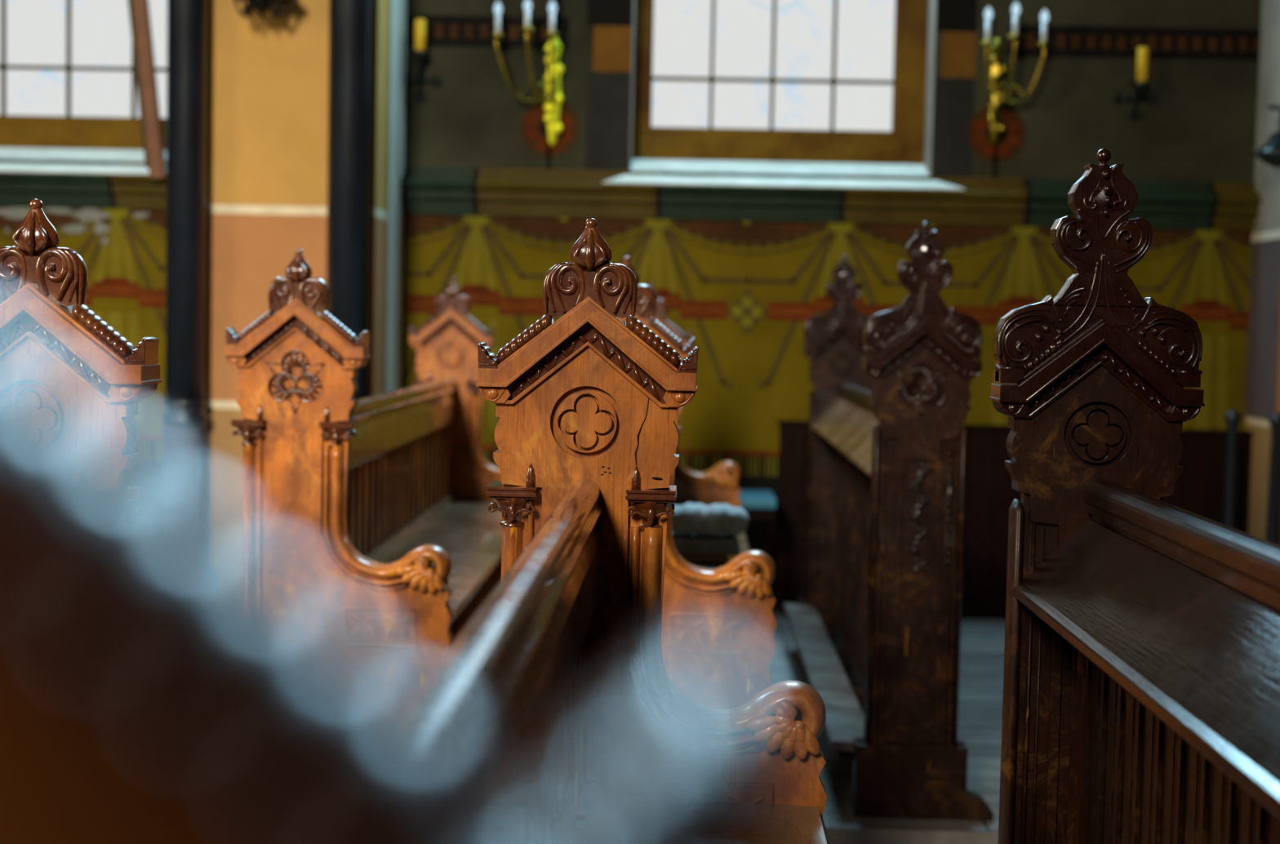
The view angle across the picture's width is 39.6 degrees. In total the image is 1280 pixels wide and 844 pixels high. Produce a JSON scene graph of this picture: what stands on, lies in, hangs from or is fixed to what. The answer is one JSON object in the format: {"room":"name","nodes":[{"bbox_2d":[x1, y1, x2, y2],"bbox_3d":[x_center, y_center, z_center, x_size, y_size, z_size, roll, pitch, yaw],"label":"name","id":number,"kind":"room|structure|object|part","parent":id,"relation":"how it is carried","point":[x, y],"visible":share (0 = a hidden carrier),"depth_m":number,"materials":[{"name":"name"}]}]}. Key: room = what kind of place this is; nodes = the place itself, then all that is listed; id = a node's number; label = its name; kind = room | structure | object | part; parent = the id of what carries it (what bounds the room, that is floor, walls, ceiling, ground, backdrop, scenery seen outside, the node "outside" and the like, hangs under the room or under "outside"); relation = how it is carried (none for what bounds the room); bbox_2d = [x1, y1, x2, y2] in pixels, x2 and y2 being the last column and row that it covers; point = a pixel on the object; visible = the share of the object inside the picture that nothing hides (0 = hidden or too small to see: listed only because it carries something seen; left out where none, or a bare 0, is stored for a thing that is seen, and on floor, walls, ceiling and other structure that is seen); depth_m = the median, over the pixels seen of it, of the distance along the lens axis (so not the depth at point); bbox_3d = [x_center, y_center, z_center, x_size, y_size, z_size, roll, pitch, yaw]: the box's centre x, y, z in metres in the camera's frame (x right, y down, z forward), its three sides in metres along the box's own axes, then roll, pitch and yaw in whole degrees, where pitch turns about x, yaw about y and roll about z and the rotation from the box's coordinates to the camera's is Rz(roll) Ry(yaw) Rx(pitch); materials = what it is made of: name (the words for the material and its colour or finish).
{"room":"house of worship","nodes":[
{"label":"house of worship","id":0,"kind":"room"},
{"bbox_2d":[0,0,1262,609],"bbox_3d":[-0.234,-2.435,8.505,13.000,7.400,0.460,1,3,1],"label":"wall","id":1,"kind":"structure","parent":0,"point":[746,292],"depth_m":8.34,"materials":[{"name":"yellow paint"}]},
{"bbox_2d":[0,0,167,174],"bbox_3d":[-2.631,-2.777,8.433,1.684,3.210,0.450,1,3,1],"label":"window","id":2,"kind":"structure","parent":1,"relation":"in","point":[68,86],"depth_m":8.69,"materials":[{"name":"brown wood"}]},
{"bbox_3d":[-2.662,-1.251,8.490,1.680,0.154,0.390,1,3,1],"label":"sill","id":3,"kind":"part","parent":2,"relation":"part of","materials":[{"name":"white paint"}]},
{"bbox_3d":[-2.769,-2.811,8.621,1.386,3.170,0.078,1,3,1],"label":"rail","id":4,"kind":"part","parent":2,"relation":"part of","materials":[{"name":"brown wood"}]},
{"bbox_3d":[-2.767,-2.912,8.634,1.306,2.868,0.008,1,3,1],"label":"pane","id":5,"kind":"part","parent":2,"relation":"part of","materials":[{"name":"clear glass"}]},
{"bbox_2d":[128,0,166,179],"bbox_3d":[-2.358,-2.297,8.213,0.344,2.331,0.060,1,3,1],"label":"wooden pole","id":6,"kind":"object","parent":2,"relation":"on","point":[139,10],"visible":1,"depth_m":8.23,"materials":[{"name":"brown paint"}]},
{"bbox_2d":[233,0,298,18],"bbox_3d":[-1.588,-1.927,7.439,0.278,0.453,0.310,-1,4,-34],"label":"wall lamp","id":7,"kind":"object","parent":1,"relation":"attached to","point":[261,6],"visible":1,"depth_m":7.42,"materials":[{"name":"black metal"}]},
{"bbox_3d":[-1.593,-1.931,7.449,0.240,0.447,0.294,-1,4,-32],"label":"lamp shade","id":8,"kind":"part","parent":7,"relation":"part of","materials":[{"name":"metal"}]},
{"bbox_2d":[204,0,406,536],"bbox_3d":[-1.549,-2.571,7.951,0.916,7.120,0.720,1,3,1],"label":"pillar","id":9,"kind":"structure","parent":1,"relation":"attached to","point":[268,76],"depth_m":7.69,"materials":[{"name":"paint"}]},
{"bbox_2d":[404,18,442,102],"bbox_3d":[-1.031,-1.683,8.283,0.208,0.377,0.122,1,3,1],"label":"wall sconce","id":10,"kind":"object","parent":1,"relation":"attached to","point":[420,54],"visible":0.92,"depth_m":8.26,"materials":[{"name":"metal"}]},
{"bbox_2d":[412,49,427,62],"bbox_3d":[-1.022,-1.699,8.257,0.072,0.050,0.072,1,3,1],"label":"cup","id":11,"kind":"object","parent":10,"relation":"on","point":[420,55],"depth_m":8.23,"materials":[{"name":"metal"}]},
{"bbox_2d":[414,18,426,50],"bbox_3d":[-1.020,-1.796,8.251,0.052,0.146,0.052,1,3,1],"label":"candle","id":12,"kind":"object","parent":10,"relation":"on","point":[420,24],"depth_m":8.23,"materials":[{"name":"yellow wax"}]},
{"bbox_2d":[490,0,563,145],"bbox_3d":[-0.499,-1.612,8.174,0.347,0.648,0.224,0,4,-26],"label":"wall sconce","id":13,"kind":"object","parent":1,"relation":"attached to","point":[553,98],"visible":1,"depth_m":8.22,"materials":[{"name":"gold metal"}]},
{"bbox_3d":[-0.652,-1.904,8.165,0.037,0.059,0.037,1,3,1],"label":"bulb","id":14,"kind":"part","parent":13,"relation":"part of","materials":[{"name":"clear glass"}]},
{"bbox_3d":[-0.537,-1.627,8.240,0.295,0.288,0.027,0,4,-25],"label":"arm","id":15,"kind":"part","parent":13,"relation":"part of","materials":[{"name":"gold metal"}]},
{"bbox_3d":[-0.510,-1.894,8.062,0.037,0.059,0.037,1,3,1],"label":"bulb","id":16,"kind":"part","parent":13,"relation":"part of","materials":[{"name":"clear glass"}]},
{"bbox_3d":[-0.458,-1.629,8.181,0.023,0.303,0.260,3,4,27],"label":"arm","id":17,"kind":"part","parent":13,"relation":"part of","materials":[{"name":"gold metal"}]},
{"bbox_3d":[-0.406,-1.626,8.223,0.016,0.293,0.157,1,3,1],"label":"arm","id":18,"kind":"part","parent":13,"relation":"part of","materials":[{"name":"gold metal"}]},
{"bbox_3d":[-0.401,-1.903,8.139,0.037,0.059,0.037,1,3,1],"label":"bulb","id":19,"kind":"part","parent":13,"relation":"part of","materials":[{"name":"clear glass"}]},
{"bbox_2d":[0,158,1261,231],"bbox_3d":[0.075,-1.062,8.297,11.998,0.225,0.115,1,3,1],"label":"trim","id":20,"kind":"structure","parent":1,"relation":"attached to","point":[425,190],"depth_m":8.29,"materials":[{"name":"paint"}]},
{"bbox_2d":[602,0,964,190],"bbox_3d":[0.702,-2.702,8.350,1.675,3.210,0.450,1,3,1],"label":"window","id":21,"kind":"structure","parent":1,"relation":"in","point":[787,86],"depth_m":8.59,"materials":[{"name":"brown wood"}]},
{"bbox_3d":[0.664,-2.734,8.536,1.277,3.170,0.078,1,3,1],"label":"rail","id":22,"kind":"part","parent":21,"relation":"part of","materials":[{"name":"brown wood"}]},
{"bbox_3d":[0.667,-2.835,8.549,1.197,2.868,0.008,1,3,1],"label":"pane","id":23,"kind":"part","parent":21,"relation":"part of","materials":[{"name":"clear glass"}]},
{"bbox_3d":[0.669,-1.176,8.407,1.675,0.154,0.390,1,3,1],"label":"sill","id":24,"kind":"part","parent":21,"relation":"part of","materials":[{"name":"white paint"}]},
{"bbox_2d":[774,419,1253,619],"bbox_3d":[2.142,0.478,8.326,3.006,0.904,0.118,1,3,1],"label":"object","id":25,"kind":"structure","parent":1,"relation":"attached to","point":[989,495],"depth_m":8.30,"materials":[{"name":"brown wood"}]},
{"bbox_2d":[980,1,1051,146],"bbox_3d":[1.695,-1.587,8.116,0.305,0.625,0.222,4,4,40],"label":"wall sconce","id":26,"kind":"object","parent":1,"relation":"attached to","point":[997,98],"visible":1,"depth_m":8.17,"materials":[{"name":"gold metal"}]},
{"bbox_3d":[1.590,-1.866,8.109,0.037,0.059,0.037,1,3,1],"label":"bulb","id":27,"kind":"part","parent":26,"relation":"part of","materials":[{"name":"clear glass"}]},
{"bbox_3d":[1.615,-1.598,8.183,0.021,0.255,0.152,3,4,28],"label":"arm","id":28,"kind":"part","parent":26,"relation":"part of","materials":[{"name":"gold metal"}]},
{"bbox_3d":[1.669,-1.601,8.128,0.018,0.270,0.240,1,3,-9],"label":"arm","id":29,"kind":"part","parent":26,"relation":"part of","materials":[{"name":"gold metal"}]},
{"bbox_3d":[1.694,-1.864,8.006,0.037,0.059,0.037,1,3,1],"label":"bulb","id":30,"kind":"part","parent":26,"relation":"part of","materials":[{"name":"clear glass"}]},
{"bbox_3d":[1.745,-1.593,8.168,0.251,0.252,0.026,4,4,41],"label":"arm","id":31,"kind":"part","parent":26,"relation":"part of","materials":[{"name":"gold metal"}]},
{"bbox_3d":[1.840,-1.848,8.083,0.037,0.059,0.037,1,3,1],"label":"bulb","id":32,"kind":"part","parent":26,"relation":"part of","materials":[{"name":"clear glass"}]},
{"bbox_2d":[1111,46,1157,120],"bbox_3d":[2.299,-1.560,8.203,0.208,0.329,0.122,1,3,1],"label":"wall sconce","id":33,"kind":"object","parent":1,"relation":"attached to","point":[1141,84],"visible":1,"depth_m":8.19,"materials":[{"name":"metal"}]},
{"bbox_2d":[1133,81,1150,93],"bbox_3d":[2.309,-1.539,8.178,0.072,0.050,0.072,1,3,1],"label":"cup","id":34,"kind":"object","parent":33,"relation":"on","point":[1140,86],"depth_m":8.15,"materials":[{"name":"metal"}]},
{"bbox_2d":[1136,46,1148,81],"bbox_3d":[2.311,-1.643,8.172,0.052,0.159,0.052,1,3,1],"label":"candle","id":35,"kind":"object","parent":33,"relation":"on","point":[1142,68],"depth_m":8.15,"materials":[{"name":"yellow wax"}]},
{"bbox_2d":[1244,0,1279,545],"bbox_3d":[3.320,-2.471,7.979,0.873,7.120,0.420,1,3,1],"label":"pillar","id":36,"kind":"structure","parent":1,"relation":"attached to","point":[1263,370],"depth_m":8.10,"materials":[{"name":"paint"}]},
{"bbox_2d":[1254,104,1279,168],"bbox_3d":[2.787,-1.246,7.702,0.215,0.292,0.241,4,4,39],"label":"lamp","id":37,"kind":"object","parent":36,"relation":"attached to","point":[1268,153],"visible":1,"depth_m":7.66,"materials":[{"name":"black metal"}]},
{"bbox_3d":[2.777,-1.180,7.696,0.216,0.160,0.216,1,3,1],"label":"lamp shade","id":38,"kind":"part","parent":37,"relation":"part of","materials":[{"name":"black ceramic"}]},
{"bbox_2d":[768,609,1005,843],"bbox_3d":[0.717,1.223,3.758,3.900,0.120,9.400,1,3,1],"label":"floor","id":39,"kind":"structure","parent":0,"point":[982,640],"depth_m":5.69,"materials":[{"name":"grey wood"}]},
{"bbox_2d":[0,198,161,448],"bbox_3d":[-0.761,0.511,1.407,0.524,1.507,2.194,1,3,1],"label":"pew","id":40,"kind":"object","parent":39,"relation":"on","point":[45,314],"visible":0.33,"depth_m":2.40,"materials":[{"name":"brown wood"}]},
{"bbox_3d":[-0.821,-0.197,2.415,0.041,0.055,0.032,1,3,1],"label":"stem","id":41,"kind":"part","parent":40,"relation":"part of","materials":[{"name":"brown wood"}]},
{"bbox_3d":[-0.722,0.529,2.454,0.499,1.354,0.029,1,3,1],"label":"panel","id":42,"kind":"part","parent":40,"relation":"part of","materials":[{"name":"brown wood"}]},
{"bbox_2d":[223,248,502,694],"bbox_3d":[-0.660,0.282,5.449,0.524,1.507,2.794,1,3,1],"label":"pew","id":43,"kind":"object","parent":39,"relation":"on","point":[376,505],"visible":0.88,"depth_m":4.08,"materials":[{"name":"brown wood"}]},
{"bbox_3d":[-0.782,-0.291,4.072,0.041,0.055,0.032,1,3,1],"label":"stem","id":44,"kind":"part","parent":43,"relation":"part of","materials":[{"name":"brown wood"}]},
{"bbox_3d":[-0.684,0.435,4.111,0.499,1.354,0.029,1,3,1],"label":"panel","id":45,"kind":"part","parent":43,"relation":"part of","materials":[{"name":"brown wood"}]},
{"bbox_3d":[-0.585,0.221,4.096,0.304,0.332,0.092,1,3,1],"label":"armrest","id":46,"kind":"part","parent":43,"relation":"part of","materials":[{"name":"brown wood"}]},
{"bbox_3d":[-0.774,0.468,5.462,0.046,0.970,2.650,1,3,1],"label":"panel","id":47,"kind":"part","parent":43,"relation":"part of","materials":[{"name":"brown wood"}]},
{"bbox_3d":[-0.752,-0.066,5.431,0.048,0.056,2.650,1,3,1],"label":"rail","id":48,"kind":"part","parent":43,"relation":"part of","materials":[{"name":"brown wood"}]},
{"bbox_3d":[-0.588,0.392,5.453,0.361,0.034,2.650,1,3,1],"label":"seat","id":49,"kind":"part","parent":43,"relation":"part of","materials":[{"name":"brown wood"}]},
{"bbox_3d":[-0.712,-0.443,6.757,0.041,0.055,0.032,1,3,1],"label":"stem","id":50,"kind":"part","parent":43,"relation":"part of","materials":[{"name":"brown wood"}]},
{"bbox_3d":[-0.613,0.282,6.795,0.499,1.354,0.029,1,3,1],"label":"panel","id":51,"kind":"part","parent":43,"relation":"part of","materials":[{"name":"brown wood"}]},
{"bbox_3d":[-0.514,0.069,6.780,0.304,0.332,0.092,1,3,1],"label":"armrest","id":52,"kind":"part","parent":43,"relation":"part of","materials":[{"name":"brown wood"}]},
{"bbox_2d":[0,217,829,843],"bbox_3d":[-0.023,0.525,1.427,0.524,1.507,2.516,1,3,2],"label":"pew","id":53,"kind":"object","parent":39,"relation":"on","point":[160,684],"visible":1,"depth_m":0.18,"materials":[{"name":"brown wood"}]},
{"bbox_3d":[-0.114,0.177,1.410,0.048,0.056,2.372,1,3,2],"label":"rail","id":54,"kind":"part","parent":53,"relation":"part of","materials":[{"name":"brown wood"}]},
{"bbox_3d":[-0.137,0.711,1.441,0.046,0.970,2.372,1,3,2],"label":"panel","id":55,"kind":"part","parent":53,"relation":"part of","materials":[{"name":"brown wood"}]},
{"bbox_3d":[-0.073,-0.192,2.596,0.041,0.055,0.032,1,3,2],"label":"stem","id":56,"kind":"part","parent":53,"relation":"part of","materials":[{"name":"brown wood"}]},
{"bbox_3d":[0.026,0.534,2.634,0.499,1.354,0.029,1,3,2],"label":"panel","id":57,"kind":"part","parent":53,"relation":"part of","materials":[{"name":"brown wood"}]},
{"bbox_3d":[0.125,0.321,2.619,0.304,0.332,0.092,1,3,2],"label":"armrest","id":58,"kind":"part","parent":53,"relation":"part of","materials":[{"name":"brown wood"}]},
{"bbox_3d":[0.050,0.635,1.431,0.361,0.034,2.372,1,3,2],"label":"seat","id":59,"kind":"part","parent":53,"relation":"part of","materials":[{"name":"brown wood"}]},
{"bbox_2d":[615,256,776,696],"bbox_3d":[0.090,0.298,5.450,0.524,1.507,2.754,1,3,1],"label":"pew","id":60,"kind":"object","parent":39,"relation":"on","point":[725,601],"visible":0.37,"depth_m":4.10,"materials":[{"name":"brown wood"}]},
{"bbox_2d":[680,554,728,562],"bbox_3d":[0.180,0.393,5.273,0.160,0.015,0.210,1,3,1],"label":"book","id":61,"kind":"object","parent":60,"relation":"on","point":[688,557],"visible":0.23,"depth_m":5.17,"materials":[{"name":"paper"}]},
{"bbox_2d":[671,532,741,555],"bbox_3d":[0.181,0.361,5.301,0.234,0.042,0.210,1,3,1],"label":"folded blanket","id":62,"kind":"object","parent":60,"relation":"on","point":[691,544],"visible":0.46,"depth_m":5.20,"materials":[{"name":"grey fabric"}]},
{"bbox_2d":[671,502,749,536],"bbox_3d":[0.198,0.291,5.302,0.256,0.092,0.215,1,3,1],"label":"cushion","id":63,"kind":"object","parent":62,"relation":"on","point":[700,519],"visible":0.91,"depth_m":5.21,"materials":[{"name":"grey fabric"}]},
{"bbox_3d":[0.136,0.299,6.777,0.499,1.354,0.029,1,3,1],"label":"panel","id":64,"kind":"part","parent":60,"relation":"part of","materials":[{"name":"brown wood"}]},
{"bbox_3d":[0.235,0.086,6.762,0.304,0.332,0.092,1,3,1],"label":"armrest","id":65,"kind":"part","parent":60,"relation":"part of","materials":[{"name":"brown wood"}]},
{"bbox_3d":[0.162,0.408,5.454,0.361,0.034,2.610,1,3,1],"label":"seat","id":66,"kind":"part","parent":60,"relation":"part of","materials":[{"name":"brown wood"}]},
{"bbox_3d":[0.067,0.449,4.132,0.499,1.354,0.029,1,3,1],"label":"panel","id":67,"kind":"part","parent":60,"relation":"part of","materials":[{"name":"brown wood"}]},
{"bbox_3d":[0.166,0.236,4.117,0.304,0.332,0.092,1,3,1],"label":"armrest","id":68,"kind":"part","parent":60,"relation":"part of","materials":[{"name":"brown wood"}]},
{"bbox_2d":[737,489,777,613],"bbox_3d":[0.501,0.619,8.018,0.200,0.590,0.440,1,3,1],"label":"stool","id":69,"kind":"object","parent":39,"relation":"on","point":[760,505],"visible":0.53,"depth_m":7.80,"materials":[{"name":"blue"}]},
{"bbox_3d":[0.506,0.397,8.005,0.190,0.055,0.420,1,3,1],"label":"seat frame","id":70,"kind":"part","parent":69,"relation":"part of","materials":[{"name":"brown wood"}]},
{"bbox_3d":[0.585,0.660,8.208,0.028,0.490,0.028,1,3,1],"label":"leg","id":71,"kind":"part","parent":69,"relation":"part of","materials":[{"name":"brown wood"}]},
{"bbox_3d":[0.575,0.681,7.829,0.028,0.490,0.028,1,3,1],"label":"leg","id":72,"kind":"part","parent":69,"relation":"part of","materials":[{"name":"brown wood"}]},
{"bbox_2d":[783,222,993,821],"bbox_3d":[0.804,0.203,6.152,0.444,1.646,2.592,1,3,1],"label":"pew","id":73,"kind":"object","parent":39,"relation":"on","point":[879,611],"visible":1,"depth_m":4.90,"materials":[{"name":"brown wood"}]},
{"bbox_3d":[0.865,0.286,7.408,0.372,1.338,0.029,1,3,1],"label":"panel","id":74,"kind":"part","parent":73,"relation":"part of","materials":[{"name":"brown wood"}]},
{"bbox_3d":[0.783,0.460,6.168,0.046,0.970,2.460,1,3,1],"label":"panel","id":75,"kind":"part","parent":73,"relation":"part of","materials":[{"name":"brown wood"}]},
{"bbox_3d":[0.805,-0.074,6.137,0.048,0.056,2.460,1,3,1],"label":"rail","id":76,"kind":"part","parent":73,"relation":"part of","materials":[{"name":"brown wood"}]},
{"bbox_3d":[0.800,0.428,4.913,0.372,1.338,0.029,1,3,1],"label":"panel","id":77,"kind":"part","parent":73,"relation":"part of","materials":[{"name":"brown wood"}]},
{"bbox_2d":[989,148,1279,843],"bbox_3d":[0.689,0.461,1.606,0.444,1.646,2.582,1,3,1],"label":"pew","id":78,"kind":"object","parent":39,"relation":"on","point":[1141,695],"visible":1,"depth_m":2.77,"materials":[{"name":"brown wood"}]},
{"bbox_3d":[0.750,0.544,2.857,0.372,1.338,0.029,1,3,1],"label":"panel","id":79,"kind":"part","parent":78,"relation":"part of","materials":[{"name":"brown wood"}]},
{"bbox_3d":[0.668,0.718,1.621,0.046,0.970,2.450,1,3,1],"label":"panel","id":80,"kind":"part","parent":78,"relation":"part of","materials":[{"name":"brown wood"}]},
{"bbox_3d":[0.690,0.184,1.590,0.048,0.056,2.450,1,3,1],"label":"rail","id":81,"kind":"part","parent":78,"relation":"part of","materials":[{"name":"brown wood"}]},
{"bbox_2d":[1222,409,1242,528],"bbox_3d":[2.559,0.461,7.724,0.180,1.025,0.180,1,3,1],"label":"column","id":82,"kind":"structure","parent":39,"relation":"on","point":[1233,418],"depth_m":7.69,"materials":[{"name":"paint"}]},
{"bbox_2d":[1265,413,1279,545],"bbox_3d":[2.731,0.470,7.670,0.180,1.020,0.180,1,3,1],"label":"column","id":83,"kind":"structure","parent":39,"relation":"on","point":[1273,522],"depth_m":7.64,"materials":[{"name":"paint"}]},
{"bbox_3d":[-0.508,1.549,1.103,13.000,0.280,16.000,1,3,1],"label":"floor","id":84,"kind":"structure","parent":0,"visible":0},
{"bbox_2d":[160,0,208,510],"bbox_3d":[-1.906,-2.443,7.506,0.210,6.900,0.202,1,3,1],"label":"column","id":85,"kind":"structure","parent":84,"relation":"on","point":[184,432],"depth_m":7.54,"materials":[{"name":"paint"}]},
{"bbox_2d":[326,0,373,399],"bbox_3d":[-1.209,-2.428,7.489,0.230,6.900,0.221,1,3,1],"label":"column","id":86,"kind":"structure","parent":84,"relation":"on","point":[350,21],"depth_m":7.49,"materials":[{"name":"paint"}]}
]}

